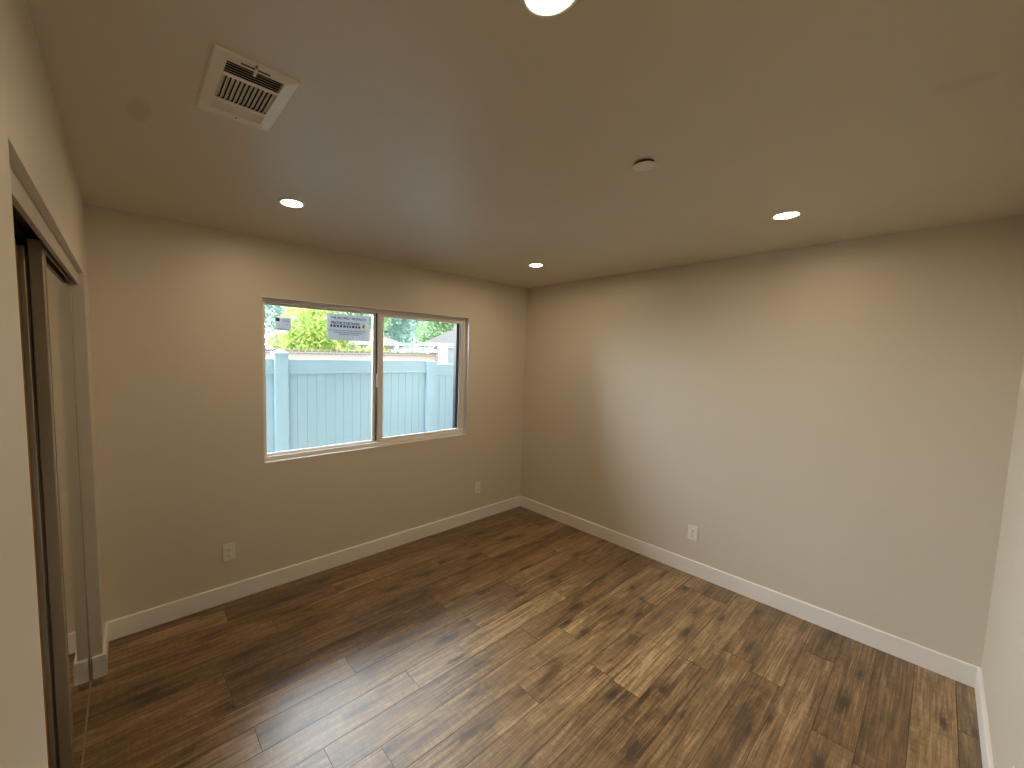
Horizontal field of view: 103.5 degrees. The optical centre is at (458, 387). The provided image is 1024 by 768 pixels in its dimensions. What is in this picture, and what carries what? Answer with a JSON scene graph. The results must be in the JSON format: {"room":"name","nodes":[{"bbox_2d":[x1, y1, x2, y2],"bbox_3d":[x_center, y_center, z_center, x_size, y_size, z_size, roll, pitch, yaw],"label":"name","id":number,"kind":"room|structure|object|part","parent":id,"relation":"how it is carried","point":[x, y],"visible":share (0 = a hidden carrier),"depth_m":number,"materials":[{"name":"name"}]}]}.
{"room":"empty bedroom","nodes":[
{"label":"empty bedroom","id":0,"kind":"room"},
{"bbox_2d":[0,0,104,767],"bbox_3d":[-1.025,0.380,0.948,0.115,2.460,3.207,-2,6,-40],"label":"wall","id":1,"kind":"structure","parent":0,"point":[33,142],"depth_m":0.71,"materials":[{"name":"paint"}]},
{"bbox_2d":[12,204,39,248],"bbox_3d":[-1.338,-0.472,1.244,0.092,0.023,1.610,-2,6,-40],"label":"closet track","id":2,"kind":"object","parent":1,"relation":"attached to","point":[22,230],"visible":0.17,"depth_m":1.20,"materials":[{"name":"grey metal"}]},
{"bbox_2d":[15,245,59,767],"bbox_3d":[-1.608,0.525,1.594,0.035,1.985,0.797,-2,6,-40],"label":"door","id":3,"kind":"structure","parent":2,"relation":"hanging from","point":[22,264],"depth_m":1.28,"materials":[{"name":"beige metal"}]},
{"bbox_2d":[28,262,59,767],"bbox_3d":[-1.601,0.530,1.601,0.004,1.947,0.752,-2,6,-40],"label":"mirror","id":4,"kind":"object","parent":3,"relation":"attached to","point":[29,296],"depth_m":1.31,"materials":[{"name":"mirror"}]},
{"bbox_2d":[27,238,91,767],"bbox_3d":[-1.585,0.512,1.627,0.036,2.007,0.827,-2,6,-40],"label":"door","id":5,"kind":"structure","parent":2,"relation":"hanging from","point":[50,285],"depth_m":1.40,"materials":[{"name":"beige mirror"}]},
{"bbox_2d":[46,254,90,767],"bbox_3d":[-1.577,0.517,1.633,0.004,1.969,0.783,-2,6,-40],"label":"mirror","id":6,"kind":"object","parent":5,"relation":"attached to","point":[58,284],"depth_m":1.58,"materials":[{"name":"mirror"}]},
{"bbox_2d":[10,165,77,283],"bbox_3d":[-1.296,-0.458,1.281,0.012,0.055,1.610,-2,6,-40],"label":"trim","id":7,"kind":"structure","parent":1,"relation":"attached to","point":[22,201],"depth_m":1.03,"materials":[{"name":"paint"}]},
{"bbox_2d":[92,623,108,679],"bbox_3d":[-1.018,1.527,1.068,0.054,0.115,3.181,-2,6,-40],"label":"baseboard","id":8,"kind":"structure","parent":1,"relation":"attached to","point":[99,662],"depth_m":2.06,"materials":[{"name":"white paint"}]},
{"bbox_2d":[84,204,527,621],"bbox_3d":[-0.953,0.202,3.179,4.550,2.460,0.150,-2,6,-40],"label":"wall","id":9,"kind":"structure","parent":0,"point":[175,309],"depth_m":2.63,"materials":[{"name":"paint"}]},
{"bbox_2d":[223,542,234,561],"bbox_3d":[-1.535,1.101,2.682,0.072,0.117,0.009,-2,6,-40],"label":"power outlet","id":10,"kind":"object","parent":9,"relation":"attached to","point":[228,549],"visible":1,"depth_m":2.68,"materials":[{"name":"white plastic"}]},
{"bbox_2d":[105,496,519,640],"bbox_3d":[-0.659,1.345,3.432,3.551,0.115,0.013,-2,6,-40],"label":"baseboard","id":11,"kind":"structure","parent":9,"relation":"attached to","point":[120,627],"depth_m":2.91,"materials":[{"name":"white paint"}]},
{"bbox_2d":[261,296,469,463],"bbox_3d":[-0.666,-0.081,3.385,1.859,1.148,0.148,-2,6,-40],"label":"window","id":12,"kind":"structure","parent":9,"relation":"in","point":[461,332],"depth_m":3.39,"materials":[{"name":"white plastic"}]},
{"bbox_2d":[275,317,290,330],"bbox_3d":[-1.264,-0.459,2.893,0.107,0.092,0.001,-2,6,-40],"label":"window sticker","id":13,"kind":"object","parent":12,"relation":"attached to","point":[282,324],"visible":1,"depth_m":2.89,"materials":[{"name":"grey paper"}]},
{"bbox_3d":[-1.029,-0.069,3.132,0.918,1.088,0.026,-2,6,-40],"label":"fixed sash","id":14,"kind":"part","parent":12,"relation":"part of","materials":[{"name":"clear glass"}]},
{"bbox_2d":[327,313,368,340],"bbox_3d":[-0.877,-0.482,3.212,0.360,0.202,0.002,-2,6,-40],"label":"window sticker","id":15,"kind":"object","parent":12,"relation":"attached to","point":[339,326],"visible":1,"depth_m":3.21,"materials":[{"name":"grey paper"}]},
{"bbox_3d":[-0.325,-0.096,3.669,0.926,1.088,0.028,-2,6,-40],"label":"sliding sash","id":16,"kind":"part","parent":12,"relation":"part of","materials":[{"name":"clear glass"}]},
{"bbox_3d":[-0.343,-0.099,3.704,0.889,1.084,0.036,-2,6,-40],"label":"screen frame","id":17,"kind":"part","parent":12,"relation":"part of","materials":[{"name":"black metal"}]},
{"bbox_2d":[475,481,480,493],"bbox_3d":[0.201,1.026,4.120,0.072,0.117,0.009,-2,6,-40],"label":"power outlet","id":18,"kind":"object","parent":9,"relation":"attached to","point":[477,484],"visible":1,"depth_m":4.11,"materials":[{"name":"white plastic"}]},
{"bbox_2d":[26,0,1023,287],"bbox_3d":[0.137,-0.946,1.802,4.550,0.100,3.477,-2,6,-40],"label":"ceiling","id":19,"kind":"structure","parent":0,"point":[489,140],"depth_m":1.29,"materials":[{"name":"paint"}]},
{"bbox_2d":[196,43,300,131],"bbox_3d":[-0.626,-0.854,1.180,0.211,0.020,0.330,-2,6,-40],"label":"ceiling vent","id":20,"kind":"object","parent":19,"relation":"in","point":[234,86],"visible":1,"depth_m":1.15,"materials":[{"name":"metal"}]},
{"bbox_2d":[278,198,305,207],"bbox_3d":[-0.843,-0.934,2.029,0.130,0.006,0.130,-2,6,-40],"label":"recessed light","id":21,"kind":"object","parent":19,"relation":"in","point":[289,202],"visible":1,"depth_m":2.02,"materials":[{"name":"white"}]},
{"bbox_2d":[528,263,543,266],"bbox_3d":[0.635,-1.000,3.272,0.130,0.006,0.130,-2,6,-40],"label":"recessed light","id":22,"kind":"object","parent":19,"relation":"in","point":[532,264],"visible":1,"depth_m":3.27,"materials":[{"name":"white plastic"}]},
{"bbox_2d":[520,0,577,18],"bbox_3d":[0.191,-0.813,0.824,0.130,0.006,0.130,-2,6,-40],"label":"recessed light","id":23,"kind":"object","parent":19,"relation":"in","point":[545,9],"visible":1,"depth_m":0.86,"materials":[{"name":"white"}]},
{"bbox_2d":[632,159,655,170],"bbox_3d":[0.714,-0.855,1.539,0.085,0.012,0.085,-2,6,-40],"label":"sprinkler cover","id":24,"kind":"object","parent":19,"relation":"attached to","point":[645,164],"visible":1,"depth_m":1.53,"materials":[{"name":"white"}]},
{"bbox_2d":[770,210,802,219],"bbox_3d":[1.669,-0.876,2.038,0.130,0.006,0.130,-2,6,-40],"label":"recessed light","id":25,"kind":"object","parent":19,"relation":"in","point":[794,213],"visible":1,"depth_m":2.03,"materials":[{"name":"white plastic"}]},
{"bbox_2d":[83,506,982,767],"bbox_3d":[0.088,1.564,1.993,4.250,0.055,3.207,-2,6,-40],"label":"floor","id":26,"kind":"structure","parent":0,"point":[517,637],"depth_m":2.11,"materials":[{"name":"brown wood"}]},
{"bbox_2d":[520,215,1023,667],"bbox_3d":[1.849,0.262,3.250,0.150,2.460,3.327,-2,6,-40],"label":"wall","id":27,"kind":"structure","parent":0,"point":[833,423],"depth_m":2.60,"materials":[{"name":"paint"}]},
{"bbox_2d":[687,524,697,540],"bbox_3d":[1.853,1.147,3.167,0.009,0.117,0.072,-2,6,-40],"label":"power outlet","id":28,"kind":"object","parent":27,"relation":"attached to","point":[692,530],"visible":1,"depth_m":3.16,"materials":[{"name":"white plastic"}]},
{"bbox_2d":[520,496,980,687],"bbox_3d":[1.725,1.409,3.331,0.013,0.115,3.194,-2,6,-40],"label":"baseboard","id":29,"kind":"structure","parent":27,"relation":"attached to","point":[958,670],"depth_m":2.71,"materials":[{"name":"white paint"}]},
{"bbox_2d":[981,358,1023,767],"bbox_3d":[1.120,0.460,0.571,4.400,2.460,0.120,-2,6,-40],"label":"wall","id":30,"kind":"structure","parent":0,"point":[1002,668],"depth_m":1.68,"materials":[{"name":"paint"}]},
{"bbox_2d":[975,668,993,767],"bbox_3d":[1.373,1.590,0.981,3.538,0.115,0.013,-2,6,-40],"label":"baseboard","id":31,"kind":"structure","parent":30,"relation":"attached to","point":[984,733],"depth_m":1.81,"materials":[{"name":"white paint"}]},
{"label":"outside","id":32,"kind":"structure","parent":0,"visible":0},
{"bbox_3d":[-10.787,-1.126,34.009,48.000,0.100,59.850,-2,6,-40],"label":"ground","id":33,"kind":"structure","parent":32,"visible":0},
{"bbox_2d":[265,305,295,348],"bbox_3d":[-6.492,-1.990,12.798,2.910,5.226,1.825,-2,6,-40],"label":"eucalyptus tree","id":34,"kind":"object","parent":33,"relation":"on","point":[271,322],"visible":0.09,"depth_m":12.85,"materials":[{"name":"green plant"}]},
{"bbox_2d":[265,306,361,350],"bbox_3d":[-4.161,-1.087,12.112,2.335,3.645,2.653,3,5,17],"label":"broadleaf tree","id":35,"kind":"object","parent":33,"relation":"on","point":[311,329],"visible":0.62,"depth_m":11.39,"materials":[{"name":"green plant"}]},
{"bbox_2d":[266,306,396,337],"bbox_3d":[-8.176,-4.865,23.873,10.433,9.100,5.028,-2,6,-40],"label":"broadleaf tree","id":36,"kind":"object","parent":33,"relation":"on","point":[387,322],"visible":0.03,"depth_m":25.19,"materials":[{"name":"green plant"}]},
{"bbox_2d":[265,330,405,351],"bbox_3d":[-5.916,-1.663,20.282,6.120,3.400,7.060,0,5,-11],"label":"house","id":37,"kind":"structure","parent":33,"relation":"on","point":[362,344],"depth_m":17.52,"materials":[{"name":"beige"}]},
{"bbox_2d":[265,349,438,363],"bbox_3d":[-3.241,0.250,6.533,14.500,1.920,0.400,-2,6,-40],"label":"wall","id":38,"kind":"structure","parent":33,"relation":"on","point":[432,355],"depth_m":7.37,"materials":[{"name":"brick"}]},
{"bbox_2d":[265,349,453,452],"bbox_3d":[-1.096,0.496,4.641,5.627,1.832,0.143,-2,6,-40],"label":"vinyl fence","id":39,"kind":"object","parent":33,"relation":"on","point":[310,402],"visible":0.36,"depth_m":4.45,"materials":[{"name":"plastic"}]},
{"bbox_3d":[-2.484,-0.183,3.416,1.700,0.152,0.056,-2,6,-40],"label":"rail","id":40,"kind":"part","parent":39,"relation":"part of","materials":[{"name":"plastic"}]},
{"bbox_3d":[-2.503,0.578,3.478,1.700,1.410,0.022,-2,6,-40],"label":"board panel","id":41,"kind":"part","parent":39,"relation":"part of","materials":[{"name":"plastic"}]},
{"bbox_3d":[-1.800,0.555,4.061,0.127,1.775,0.127,-2,6,-40],"label":"post","id":42,"kind":"part","parent":39,"relation":"part of","materials":[{"name":"plastic"}]},
{"bbox_3d":[-1.095,0.518,4.643,1.700,1.408,0.022,-2,6,-40],"label":"board panel","id":43,"kind":"part","parent":39,"relation":"part of","materials":[{"name":"plastic"}]},
{"bbox_3d":[-1.077,-0.242,4.581,1.700,0.152,0.056,-2,6,-40],"label":"rail","id":44,"kind":"part","parent":39,"relation":"part of","materials":[{"name":"plastic"}]},
{"bbox_3d":[-0.393,0.517,5.228,0.127,1.730,0.127,-2,6,-40],"label":"post","id":45,"kind":"part","parent":39,"relation":"part of","materials":[{"name":"plastic"}]},
{"bbox_3d":[0.311,0.479,5.810,1.700,1.365,0.022,-2,6,-40],"label":"board panel","id":46,"kind":"part","parent":39,"relation":"part of","materials":[{"name":"plastic"}]},
{"bbox_3d":[0.329,-0.260,5.750,1.700,0.152,0.056,-2,6,-40],"label":"rail","id":47,"kind":"part","parent":39,"relation":"part of","materials":[{"name":"plastic"}]},
{"bbox_2d":[361,341,392,351],"bbox_3d":[-2.094,-0.176,10.171,0.811,2.237,0.891,-2,6,-40],"label":"shrub","id":48,"kind":"object","parent":33,"relation":"on","point":[368,348],"visible":0.05,"depth_m":9.98,"materials":[{"name":"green plant"}]},
{"bbox_2d":[367,315,416,352],"bbox_3d":[-5.956,-6.359,32.548,6.928,11.554,3.650,-2,6,-40],"label":"pine tree","id":49,"kind":"object","parent":33,"relation":"on","point":[396,332],"visible":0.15,"depth_m":32.98,"materials":[{"name":"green plant"}]},
{"bbox_2d":[383,342,435,352],"bbox_3d":[-1.994,-0.652,16.040,2.600,2.250,0.120,-2,6,-40],"label":"patio cover","id":50,"kind":"object","parent":33,"relation":"on","point":[415,345],"visible":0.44,"depth_m":15.94,"materials":[{"name":"white wood"}]},
{"bbox_2d":[394,320,429,352],"bbox_3d":[-4.775,-7.183,38.863,7.186,11.761,3.976,-2,6,-40],"label":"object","id":51,"kind":"object","parent":33,"relation":"on","point":[416,321],"visible":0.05,"depth_m":39.02,"materials":[{"name":"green plant"}]},
{"bbox_2d":[405,344,424,352],"bbox_3d":[-1.661,-0.547,15.012,1.361,2.220,1.329,1,5,-6],"label":"shrub","id":52,"kind":"object","parent":33,"relation":"on","point":[406,350],"visible":0.03,"depth_m":14.84,"materials":[{"name":"green plant"}]},
{"bbox_2d":[412,321,454,348],"bbox_3d":[-0.392,-4.690,32.675,8.108,7.702,3.577,-2,6,-37],"label":"broadleaf tree","id":53,"kind":"object","parent":33,"relation":"on","point":[438,328],"visible":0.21,"depth_m":30.83,"materials":[{"name":"green plant"}]},
{"bbox_2d":[419,329,454,349],"bbox_3d":[2.571,-1.918,21.804,9.120,4.060,7.060,1,5,-4],"label":"house","id":54,"kind":"structure","parent":33,"relation":"on","point":[446,339],"depth_m":18.51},
{"bbox_2d":[437,347,453,363],"bbox_3d":[-0.170,0.313,6.511,0.275,1.940,0.270,-2,6,-40],"label":"gate post","id":55,"kind":"object","parent":33,"relation":"on","point":[446,354],"visible":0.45,"depth_m":6.33,"materials":[{"name":"white"}]}
]}

